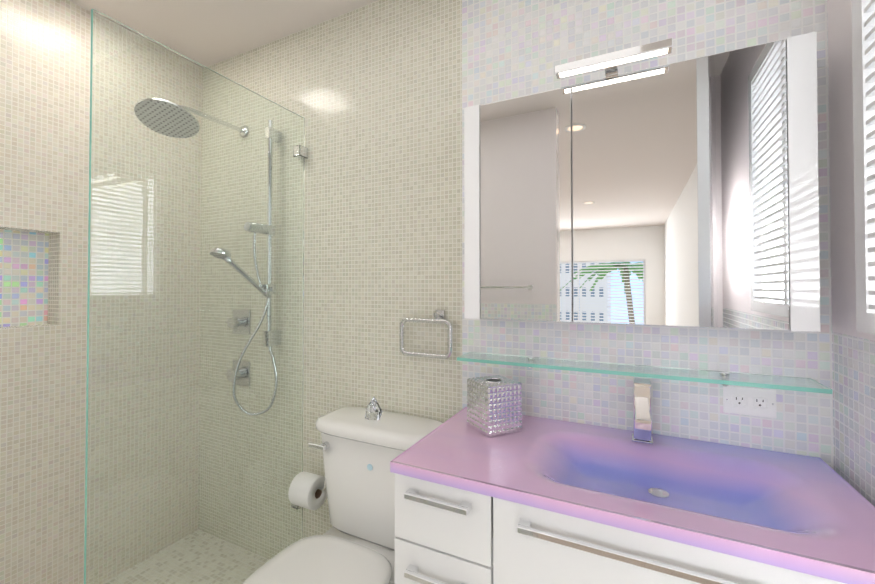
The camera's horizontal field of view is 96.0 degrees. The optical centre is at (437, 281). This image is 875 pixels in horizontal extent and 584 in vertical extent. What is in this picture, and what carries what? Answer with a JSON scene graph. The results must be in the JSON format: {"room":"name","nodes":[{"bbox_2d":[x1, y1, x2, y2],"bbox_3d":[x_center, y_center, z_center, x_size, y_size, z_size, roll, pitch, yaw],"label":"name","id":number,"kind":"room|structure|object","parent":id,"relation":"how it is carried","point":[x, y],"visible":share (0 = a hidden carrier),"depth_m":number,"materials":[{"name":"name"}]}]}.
{"room":"bathroom","nodes":[
{"label":"bathroom","id":0,"kind":"room"},
{"bbox_2d":[0,0,90,583],"bbox_3d":[-1.653,0.071,1.390,0.095,2.440,1.600,0,-1,26],"label":"wall","id":1,"kind":"structure","parent":0,"point":[45,49],"depth_m":1.54,"materials":[{"name":"tile"}]},
{"bbox_2d":[69,0,377,66],"bbox_3d":[-0.559,-1.158,0.804,2.600,0.001,1.720,0,-1,26],"label":"ceiling","id":2,"kind":"structure","parent":0,"point":[205,33],"depth_m":1.72,"materials":[{"name":"white paint"}]},
{"bbox_2d":[207,0,833,537],"bbox_3d":[-0.180,0.073,1.558,2.600,2.440,0.001,0,-1,26],"label":"wall","id":3,"kind":"structure","parent":0,"point":[379,96],"depth_m":1.45,"materials":[{"name":"tile"}]},
{"bbox_2d":[288,471,326,509],"bbox_3d":[-0.494,0.818,1.614,0.185,0.197,0.156,0,-1,26],"label":"toilet paper roll","id":4,"kind":"object","parent":3,"relation":"attached to","point":[307,490],"visible":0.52,"depth_m":1.57,"materials":[{"name":"white paper"}]},
{"bbox_2d":[400,310,451,358],"bbox_3d":[-0.038,0.192,1.460,0.217,0.174,0.048,0,-1,26],"label":"towel ring","id":5,"kind":"object","parent":3,"relation":"attached to","point":[439,316],"visible":0.96,"depth_m":1.44,"materials":[{"name":"silver metal"}]},
{"bbox_2d":[464,32,820,331],"bbox_3d":[0.490,-0.238,1.113,0.860,0.710,0.214,0,-1,26],"label":"upper cabinet","id":6,"kind":"object","parent":3,"relation":"attached to","point":[684,193],"visible":1,"depth_m":1.03,"materials":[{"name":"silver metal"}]},
{"bbox_2d":[457,352,831,393],"bbox_3d":[0.505,0.260,1.147,0.921,0.035,0.128,0,-1,26],"label":"glass shelf","id":7,"kind":"object","parent":3,"relation":"attached to","point":[723,378],"visible":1,"depth_m":1.08,"materials":[{"name":"teal"}]},
{"bbox_2d":[723,385,776,418],"bbox_3d":[0.833,0.321,1.052,0.114,0.075,0.010,0,-1,26],"label":"electrical outlet plate","id":8,"kind":"object","parent":3,"relation":"attached to","point":[751,401],"visible":0.98,"depth_m":1.05,"materials":[{"name":"white plastic"}]},
{"bbox_2d":[827,0,874,506],"bbox_3d":[0.634,0.055,0.267,0.001,2.440,1.600,0,-1,26],"label":"wall","id":9,"kind":"structure","parent":0,"point":[853,355],"depth_m":0.92,"materials":[{"name":"tile"}]},
{"bbox_2d":[851,0,874,333],"bbox_3d":[0.731,-0.362,0.505,0.030,0.920,0.700,0,-1,26],"label":"window blind","id":10,"kind":"object","parent":9,"relation":"attached to","point":[863,42],"visible":1,"depth_m":0.79,"materials":[{"name":"white paint"}]},
{"label":"floor","id":11,"kind":"structure","parent":0,"visible":0},
{"bbox_2d":[84,9,307,583],"bbox_3d":[-0.771,0.274,1.411,0.044,2.027,0.780,0,-1,26],"label":"glass panel","id":12,"kind":"object","parent":11,"relation":"on","point":[194,387],"visible":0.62,"depth_m":1.30,"materials":[{"name":"teal"}]},
{"bbox_2d":[242,407,443,583],"bbox_3d":[-0.316,0.893,1.201,0.490,0.790,0.724,0,-1,26],"label":"toilet","id":13,"kind":"object","parent":11,"relation":"on","point":[355,544],"visible":0.71,"depth_m":1.33,"materials":[{"name":"white ceramic"}]},
{"bbox_2d":[365,397,382,419],"bbox_3d":[-0.236,0.460,1.437,0.067,0.082,0.053,0,-1,26],"label":"ornament","id":14,"kind":"object","parent":13,"relation":"on","point":[374,411],"visible":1,"depth_m":1.43,"materials":[{"name":"silver metal"}]},
{"bbox_2d":[390,407,874,583],"bbox_3d":[0.419,0.864,0.965,0.959,0.842,0.514,0,-1,26],"label":"bathroom vanity","id":15,"kind":"object","parent":11,"relation":"on","point":[537,500],"visible":0.98,"depth_m":0.86,"materials":[{"name":"glass"}]},
{"bbox_2d":[467,375,521,437],"bbox_3d":[0.172,0.373,1.201,0.125,0.146,0.125,0,-1,-26],"label":"tissue box cover","id":16,"kind":"object","parent":15,"relation":"on","point":[494,405],"visible":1,"depth_m":1.15,"materials":[{"name":"silver metal"}]},
{"bbox_2d":[632,376,652,444],"bbox_3d":[0.549,0.356,1.055,0.052,0.175,0.161,0,-1,26],"label":"faucet","id":17,"kind":"object","parent":15,"relation":"on","point":[642,421],"visible":0.9,"depth_m":1.08,"materials":[{"name":"silver metal"}]}
]}

